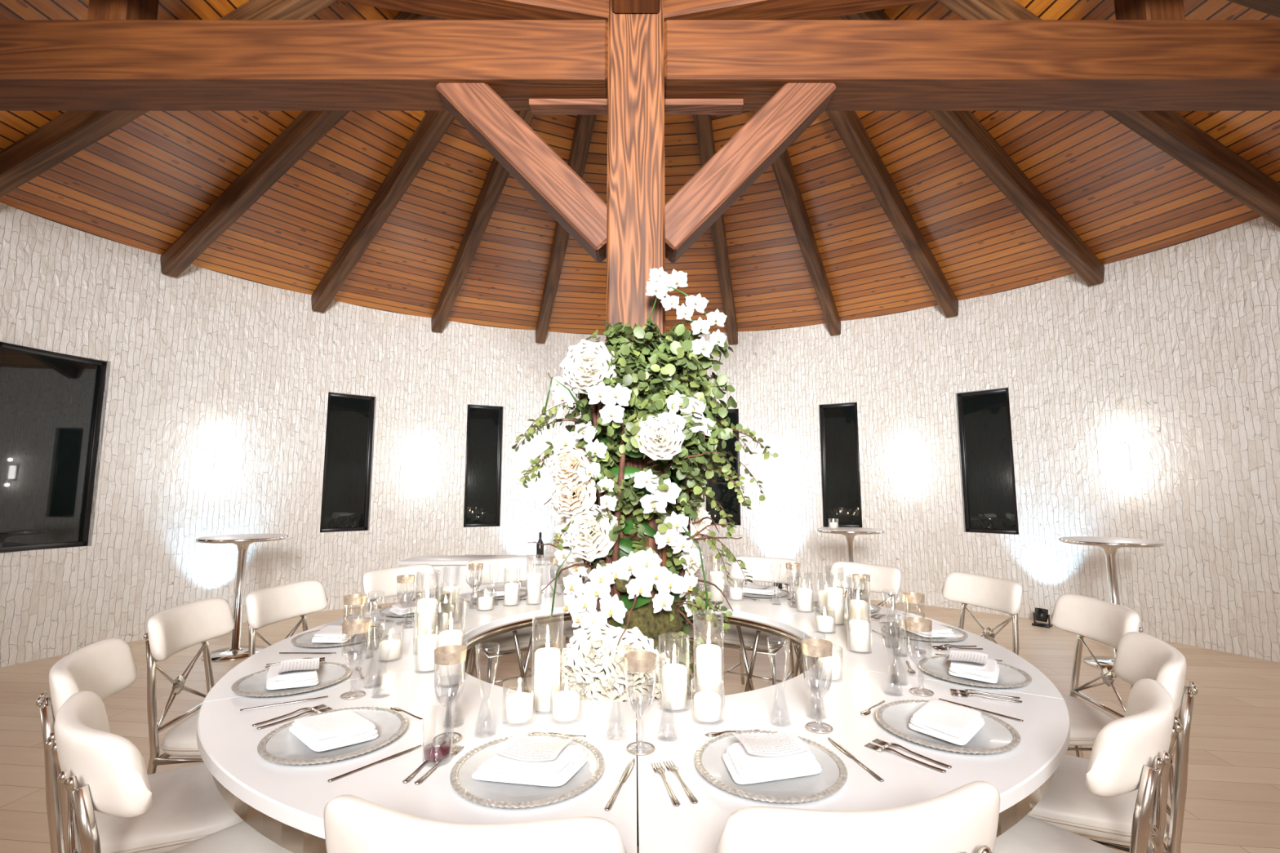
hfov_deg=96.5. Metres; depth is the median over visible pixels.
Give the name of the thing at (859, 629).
pillar candle
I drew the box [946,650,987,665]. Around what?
menu card
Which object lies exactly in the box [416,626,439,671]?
pillar candle
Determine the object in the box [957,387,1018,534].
window
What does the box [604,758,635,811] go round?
knife
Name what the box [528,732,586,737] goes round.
spoon
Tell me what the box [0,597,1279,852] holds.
floor
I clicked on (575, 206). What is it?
knee brace
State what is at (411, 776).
fork
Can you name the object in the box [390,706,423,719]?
spoon
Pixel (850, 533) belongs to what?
cocktail table
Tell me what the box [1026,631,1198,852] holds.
dining chair
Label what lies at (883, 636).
spoon
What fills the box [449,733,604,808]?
charger plate
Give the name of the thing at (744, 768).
folded napkin
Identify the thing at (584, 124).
rafter
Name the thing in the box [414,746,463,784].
fork
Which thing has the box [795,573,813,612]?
pillar candle
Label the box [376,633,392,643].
spoon
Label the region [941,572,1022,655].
dining chair
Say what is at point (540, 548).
wine bottle
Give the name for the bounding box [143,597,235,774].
dining chair
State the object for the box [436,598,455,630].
pillar candle
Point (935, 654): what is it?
knife
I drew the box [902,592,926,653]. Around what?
goblet
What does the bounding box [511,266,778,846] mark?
floral arrangement
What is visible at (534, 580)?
pillar candle
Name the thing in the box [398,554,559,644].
console table
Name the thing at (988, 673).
folded napkin
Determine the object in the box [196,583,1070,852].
banquet table
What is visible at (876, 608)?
charger plate
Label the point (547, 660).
pillar candle
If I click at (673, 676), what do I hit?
pillar candle
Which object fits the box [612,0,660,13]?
cross beam
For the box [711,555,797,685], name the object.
dining chair
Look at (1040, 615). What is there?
uplight
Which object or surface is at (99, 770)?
dining chair
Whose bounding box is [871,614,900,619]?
fork
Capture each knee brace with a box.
[435,82,607,262]
[664,82,835,262]
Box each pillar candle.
[378,631,402,661]
[413,577,439,653]
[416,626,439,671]
[435,605,451,635]
[435,611,466,686]
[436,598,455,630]
[441,566,458,622]
[477,591,493,610]
[502,683,535,724]
[504,568,520,605]
[527,554,542,604]
[531,614,564,711]
[549,681,582,721]
[658,646,689,710]
[690,680,724,722]
[693,622,724,704]
[707,565,724,601]
[728,582,742,599]
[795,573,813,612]
[814,656,841,680]
[816,609,834,632]
[818,584,827,614]
[823,568,844,624]
[829,520,837,528]
[845,606,871,653]
[847,592,871,643]
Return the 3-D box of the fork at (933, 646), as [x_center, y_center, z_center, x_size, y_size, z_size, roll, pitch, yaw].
[1.386,0.967,2.521,0.203,0.012,0.025,0,-6,-3]
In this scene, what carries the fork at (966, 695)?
on the banquet table at (286, 804)
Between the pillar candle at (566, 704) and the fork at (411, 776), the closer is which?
the fork at (411, 776)
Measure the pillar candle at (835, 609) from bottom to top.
0.290 m
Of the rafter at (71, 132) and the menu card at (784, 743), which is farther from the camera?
the rafter at (71, 132)
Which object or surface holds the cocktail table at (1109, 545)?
on the floor
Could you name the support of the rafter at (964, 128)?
attached to the ceiling
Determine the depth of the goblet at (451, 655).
1.59 m
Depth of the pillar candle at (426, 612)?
2.43 m
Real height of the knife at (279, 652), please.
0.004 m
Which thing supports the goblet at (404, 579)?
on the banquet table at (286, 804)
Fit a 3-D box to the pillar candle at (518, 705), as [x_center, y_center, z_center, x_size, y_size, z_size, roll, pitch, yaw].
[-0.365,0.831,1.728,0.100,0.110,0.100,-1,-7,12]
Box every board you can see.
[528,98,607,115]
[664,98,743,115]
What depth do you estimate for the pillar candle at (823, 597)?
3.19 m
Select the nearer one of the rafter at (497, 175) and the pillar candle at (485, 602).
the pillar candle at (485, 602)
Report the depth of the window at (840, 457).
8.09 m
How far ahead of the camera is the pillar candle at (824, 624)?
2.78 m
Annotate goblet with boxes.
[339,618,371,699]
[342,593,366,657]
[395,574,414,625]
[432,644,466,743]
[467,563,483,605]
[549,556,561,595]
[624,650,657,755]
[706,555,719,575]
[785,562,800,604]
[800,638,833,733]
[852,573,871,623]
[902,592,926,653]
[903,617,933,696]
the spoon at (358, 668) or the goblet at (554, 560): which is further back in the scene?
the goblet at (554, 560)
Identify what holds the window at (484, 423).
in the wall
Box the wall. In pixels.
[0,202,1279,667]
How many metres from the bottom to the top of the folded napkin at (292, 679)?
0.038 m
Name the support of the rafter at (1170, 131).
attached to the ceiling
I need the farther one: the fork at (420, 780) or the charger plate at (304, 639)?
the charger plate at (304, 639)
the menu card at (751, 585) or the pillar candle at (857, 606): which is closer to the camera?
the pillar candle at (857, 606)
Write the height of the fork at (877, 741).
0.012 m
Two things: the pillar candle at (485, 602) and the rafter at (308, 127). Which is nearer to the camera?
the pillar candle at (485, 602)
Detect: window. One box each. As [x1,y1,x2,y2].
[0,342,106,552]
[320,392,374,532]
[463,404,502,527]
[706,408,740,524]
[819,402,862,527]
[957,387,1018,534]
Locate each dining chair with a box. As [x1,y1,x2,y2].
[35,638,244,852]
[44,691,293,852]
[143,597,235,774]
[245,579,328,657]
[323,795,626,852]
[362,564,471,674]
[466,556,553,684]
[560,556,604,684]
[682,554,706,667]
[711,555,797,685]
[715,781,999,852]
[801,561,901,671]
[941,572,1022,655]
[993,678,1182,852]
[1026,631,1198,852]
[1050,593,1142,758]
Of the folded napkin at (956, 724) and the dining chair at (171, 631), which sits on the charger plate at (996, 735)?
the folded napkin at (956, 724)
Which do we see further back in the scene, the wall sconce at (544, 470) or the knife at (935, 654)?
the wall sconce at (544, 470)
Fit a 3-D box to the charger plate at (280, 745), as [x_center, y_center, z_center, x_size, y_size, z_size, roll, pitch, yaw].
[-0.849,0.862,1.598,0.370,0.021,0.370,0,-6,2]
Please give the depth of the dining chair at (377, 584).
3.71 m
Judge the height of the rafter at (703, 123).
1.863 m
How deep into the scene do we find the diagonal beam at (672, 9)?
2.88 m
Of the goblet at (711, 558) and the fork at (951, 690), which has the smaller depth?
the fork at (951, 690)
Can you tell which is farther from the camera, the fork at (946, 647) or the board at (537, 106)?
the board at (537, 106)
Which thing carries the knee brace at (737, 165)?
attached to the column
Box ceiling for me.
[0,0,1279,334]
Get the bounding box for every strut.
[87,0,159,19]
[1114,0,1185,19]
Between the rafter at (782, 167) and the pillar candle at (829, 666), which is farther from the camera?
the rafter at (782, 167)
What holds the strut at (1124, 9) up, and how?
on the tie beam at (873, 64)
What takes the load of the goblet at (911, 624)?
on the banquet table at (286, 804)
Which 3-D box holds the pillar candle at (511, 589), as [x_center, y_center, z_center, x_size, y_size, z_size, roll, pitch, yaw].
[-0.780,0.971,3.473,0.100,0.220,0.100,-6,-9,43]
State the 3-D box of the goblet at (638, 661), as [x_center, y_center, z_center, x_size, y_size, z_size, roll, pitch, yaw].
[0.002,0.742,1.539,0.089,0.242,0.089,-1,-7,11]
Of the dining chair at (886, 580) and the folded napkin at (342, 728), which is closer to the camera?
the folded napkin at (342, 728)
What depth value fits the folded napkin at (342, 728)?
1.56 m
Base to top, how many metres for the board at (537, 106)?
0.035 m
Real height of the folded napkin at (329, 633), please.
0.038 m
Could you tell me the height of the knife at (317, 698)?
0.004 m
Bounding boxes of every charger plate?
[231,662,351,697]
[257,706,408,764]
[290,626,381,647]
[377,603,442,617]
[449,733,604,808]
[470,589,527,599]
[694,729,847,804]
[742,588,789,597]
[813,600,880,613]
[875,699,1021,754]
[882,622,968,641]
[918,655,1031,688]
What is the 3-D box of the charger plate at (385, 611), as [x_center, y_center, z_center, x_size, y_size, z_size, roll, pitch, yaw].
[-1.292,1.049,3.264,0.370,0.021,0.370,0,-6,1]
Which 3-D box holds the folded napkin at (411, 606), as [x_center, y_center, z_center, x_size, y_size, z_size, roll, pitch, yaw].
[-1.300,1.030,3.261,0.159,0.038,0.251,-4,-8,35]
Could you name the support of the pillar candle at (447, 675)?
on the banquet table at (286, 804)
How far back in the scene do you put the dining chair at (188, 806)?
1.69 m
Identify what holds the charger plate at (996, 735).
on the banquet table at (286, 804)
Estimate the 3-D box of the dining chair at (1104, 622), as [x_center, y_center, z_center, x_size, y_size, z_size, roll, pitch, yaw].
[1.869,1.268,2.558,0.550,0.954,0.517,-1,-6,6]
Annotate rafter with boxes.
[0,0,337,197]
[160,11,445,277]
[311,111,455,312]
[431,111,534,333]
[535,115,596,343]
[693,115,737,344]
[752,111,840,335]
[825,111,958,317]
[840,8,1104,286]
[936,0,1279,227]
[1226,0,1279,17]
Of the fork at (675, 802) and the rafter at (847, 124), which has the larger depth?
the rafter at (847, 124)
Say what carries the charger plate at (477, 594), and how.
on the banquet table at (286, 804)
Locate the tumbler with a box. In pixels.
[422,701,455,766]
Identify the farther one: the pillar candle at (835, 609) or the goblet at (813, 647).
the pillar candle at (835, 609)
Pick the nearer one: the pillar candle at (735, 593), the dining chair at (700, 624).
the pillar candle at (735, 593)
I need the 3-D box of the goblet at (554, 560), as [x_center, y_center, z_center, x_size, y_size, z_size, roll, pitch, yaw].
[-0.563,0.998,3.818,0.089,0.242,0.089,2,-7,-15]
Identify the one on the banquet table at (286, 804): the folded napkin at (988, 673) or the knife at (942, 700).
the knife at (942, 700)
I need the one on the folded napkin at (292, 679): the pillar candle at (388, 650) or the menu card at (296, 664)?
the menu card at (296, 664)
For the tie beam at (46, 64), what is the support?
attached to the column
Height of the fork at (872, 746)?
0.012 m
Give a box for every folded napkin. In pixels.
[266,665,319,689]
[288,709,377,751]
[311,625,355,643]
[389,600,417,614]
[471,745,588,786]
[482,586,519,596]
[722,742,822,784]
[741,586,782,595]
[843,597,873,610]
[895,620,956,637]
[908,699,984,745]
[948,658,999,683]
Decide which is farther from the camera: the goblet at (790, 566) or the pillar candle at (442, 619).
the goblet at (790, 566)
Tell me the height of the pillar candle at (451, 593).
0.290 m
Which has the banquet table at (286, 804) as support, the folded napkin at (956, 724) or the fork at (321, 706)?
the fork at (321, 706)
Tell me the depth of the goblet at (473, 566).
3.44 m
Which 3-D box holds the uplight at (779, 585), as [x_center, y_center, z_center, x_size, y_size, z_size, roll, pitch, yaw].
[1.904,2.247,7.892,0.160,0.193,0.139,-2,-7,19]
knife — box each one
[240,696,328,711]
[279,652,336,653]
[327,745,421,782]
[362,617,395,622]
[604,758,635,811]
[828,737,884,782]
[935,653,1002,662]
[938,697,1023,721]
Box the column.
[604,0,666,603]
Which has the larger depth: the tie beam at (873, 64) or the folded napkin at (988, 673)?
the tie beam at (873, 64)
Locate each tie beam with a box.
[0,19,608,111]
[663,19,1279,111]
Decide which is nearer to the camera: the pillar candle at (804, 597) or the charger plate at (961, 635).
the charger plate at (961, 635)
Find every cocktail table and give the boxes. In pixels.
[195,533,288,662]
[816,527,884,599]
[1058,536,1164,671]
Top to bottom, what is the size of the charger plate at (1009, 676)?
0.021 m
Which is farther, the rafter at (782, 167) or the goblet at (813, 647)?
the rafter at (782, 167)
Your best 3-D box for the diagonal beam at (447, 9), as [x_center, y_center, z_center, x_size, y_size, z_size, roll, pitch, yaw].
[-2.090,-2.251,2.627,3.946,0.240,0.200,1,-7,-12]
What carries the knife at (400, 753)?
on the banquet table at (286, 804)
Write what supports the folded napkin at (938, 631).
on the charger plate at (961, 635)
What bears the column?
on the floor
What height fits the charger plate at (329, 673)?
0.021 m
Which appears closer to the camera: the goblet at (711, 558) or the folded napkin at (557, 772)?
the folded napkin at (557, 772)
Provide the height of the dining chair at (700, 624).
0.954 m
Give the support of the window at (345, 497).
in the wall
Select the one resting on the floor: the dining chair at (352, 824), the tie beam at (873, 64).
the dining chair at (352, 824)
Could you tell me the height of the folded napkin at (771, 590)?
0.038 m
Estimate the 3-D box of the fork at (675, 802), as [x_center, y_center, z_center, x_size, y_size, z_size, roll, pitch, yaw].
[0.061,0.835,1.347,0.025,0.012,0.203,1,-7,-12]
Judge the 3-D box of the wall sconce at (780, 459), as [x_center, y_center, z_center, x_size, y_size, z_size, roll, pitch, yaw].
[2.023,0.579,8.298,0.090,0.304,0.103,-2,-7,20]
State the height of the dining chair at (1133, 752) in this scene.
0.954 m
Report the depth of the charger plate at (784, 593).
3.75 m
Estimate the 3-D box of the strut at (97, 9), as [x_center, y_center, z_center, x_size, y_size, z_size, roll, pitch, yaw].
[-2.770,-2.520,3.100,0.200,0.900,0.200,0,-6,0]
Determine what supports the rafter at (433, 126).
attached to the ceiling
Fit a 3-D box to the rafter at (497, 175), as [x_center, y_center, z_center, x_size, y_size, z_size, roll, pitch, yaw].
[-1.595,-2.475,6.081,0.140,1.863,4.953,4,-7,-31]
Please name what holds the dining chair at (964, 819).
on the floor
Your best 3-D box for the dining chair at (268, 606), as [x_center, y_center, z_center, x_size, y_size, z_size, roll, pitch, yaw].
[-1.672,1.311,2.934,0.550,0.954,0.517,-1,-6,10]
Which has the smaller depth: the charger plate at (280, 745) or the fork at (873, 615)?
the charger plate at (280, 745)
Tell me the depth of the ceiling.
5.76 m
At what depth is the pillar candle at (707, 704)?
1.71 m
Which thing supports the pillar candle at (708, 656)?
on the banquet table at (286, 804)
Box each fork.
[251,704,326,726]
[256,706,332,728]
[266,657,324,665]
[341,622,382,626]
[402,760,427,782]
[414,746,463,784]
[651,762,679,806]
[662,760,697,804]
[864,742,946,773]
[868,613,894,617]
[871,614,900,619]
[871,738,951,768]
[930,644,977,648]
[934,646,982,649]
[950,688,1020,698]
[951,692,1022,702]
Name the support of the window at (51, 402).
in the wall
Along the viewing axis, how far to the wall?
6.33 m
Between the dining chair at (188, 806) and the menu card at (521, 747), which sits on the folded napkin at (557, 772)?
the menu card at (521, 747)
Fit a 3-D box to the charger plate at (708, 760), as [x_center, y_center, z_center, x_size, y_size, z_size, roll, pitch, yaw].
[0.321,0.842,1.424,0.370,0.021,0.370,-3,-7,27]
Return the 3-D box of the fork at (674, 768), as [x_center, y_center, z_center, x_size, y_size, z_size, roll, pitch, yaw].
[0.096,0.836,1.356,0.025,0.012,0.203,2,-7,-15]
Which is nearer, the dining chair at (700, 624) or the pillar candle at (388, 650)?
the pillar candle at (388, 650)
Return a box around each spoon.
[353,666,364,679]
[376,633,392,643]
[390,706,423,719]
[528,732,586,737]
[704,729,759,736]
[859,700,884,715]
[871,630,889,639]
[906,661,915,674]
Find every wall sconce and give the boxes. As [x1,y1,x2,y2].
[542,456,548,477]
[776,455,782,476]
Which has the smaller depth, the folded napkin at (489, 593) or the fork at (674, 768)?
the fork at (674, 768)
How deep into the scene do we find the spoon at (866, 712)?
1.79 m
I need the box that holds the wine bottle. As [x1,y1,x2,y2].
[536,532,543,557]
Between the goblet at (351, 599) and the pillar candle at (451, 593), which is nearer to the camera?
the goblet at (351, 599)
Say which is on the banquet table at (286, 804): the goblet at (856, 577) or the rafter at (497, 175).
the goblet at (856, 577)
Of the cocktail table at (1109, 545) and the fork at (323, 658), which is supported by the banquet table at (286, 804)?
the fork at (323, 658)
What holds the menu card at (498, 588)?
on the folded napkin at (489, 593)
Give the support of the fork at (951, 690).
on the banquet table at (286, 804)
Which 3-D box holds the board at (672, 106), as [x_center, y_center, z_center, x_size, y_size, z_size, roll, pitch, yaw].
[0.340,-1.718,3.071,0.420,0.035,0.090,0,-6,0]
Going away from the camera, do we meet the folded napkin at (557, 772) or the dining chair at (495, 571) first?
the folded napkin at (557, 772)
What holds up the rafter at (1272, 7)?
attached to the ceiling
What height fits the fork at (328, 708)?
0.012 m
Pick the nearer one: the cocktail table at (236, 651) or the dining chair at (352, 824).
the dining chair at (352, 824)
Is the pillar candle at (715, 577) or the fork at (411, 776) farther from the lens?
the pillar candle at (715, 577)
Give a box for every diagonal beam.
[335,0,608,22]
[662,0,936,22]
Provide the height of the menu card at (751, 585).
0.019 m
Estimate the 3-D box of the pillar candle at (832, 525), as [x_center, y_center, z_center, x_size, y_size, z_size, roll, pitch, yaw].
[2.100,1.057,6.201,0.100,0.110,0.100,0,-6,0]
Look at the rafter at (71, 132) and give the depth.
4.27 m
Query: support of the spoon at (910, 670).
on the banquet table at (286, 804)
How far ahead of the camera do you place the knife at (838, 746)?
1.47 m
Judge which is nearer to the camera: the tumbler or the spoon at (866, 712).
the tumbler
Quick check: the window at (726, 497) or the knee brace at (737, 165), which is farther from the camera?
the window at (726, 497)
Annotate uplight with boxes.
[772,582,782,589]
[1031,608,1053,628]
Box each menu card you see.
[278,657,319,673]
[487,586,504,591]
[495,732,573,761]
[732,728,808,756]
[743,582,770,589]
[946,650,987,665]
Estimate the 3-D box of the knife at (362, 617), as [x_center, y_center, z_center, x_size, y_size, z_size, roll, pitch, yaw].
[-1.395,1.032,3.053,0.242,0.004,0.018,-3,-7,24]
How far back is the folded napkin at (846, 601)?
3.28 m
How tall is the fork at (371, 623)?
0.012 m
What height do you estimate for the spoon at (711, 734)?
0.007 m
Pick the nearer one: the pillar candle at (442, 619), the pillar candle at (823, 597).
the pillar candle at (442, 619)
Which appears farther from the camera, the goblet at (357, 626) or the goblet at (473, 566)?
the goblet at (473, 566)

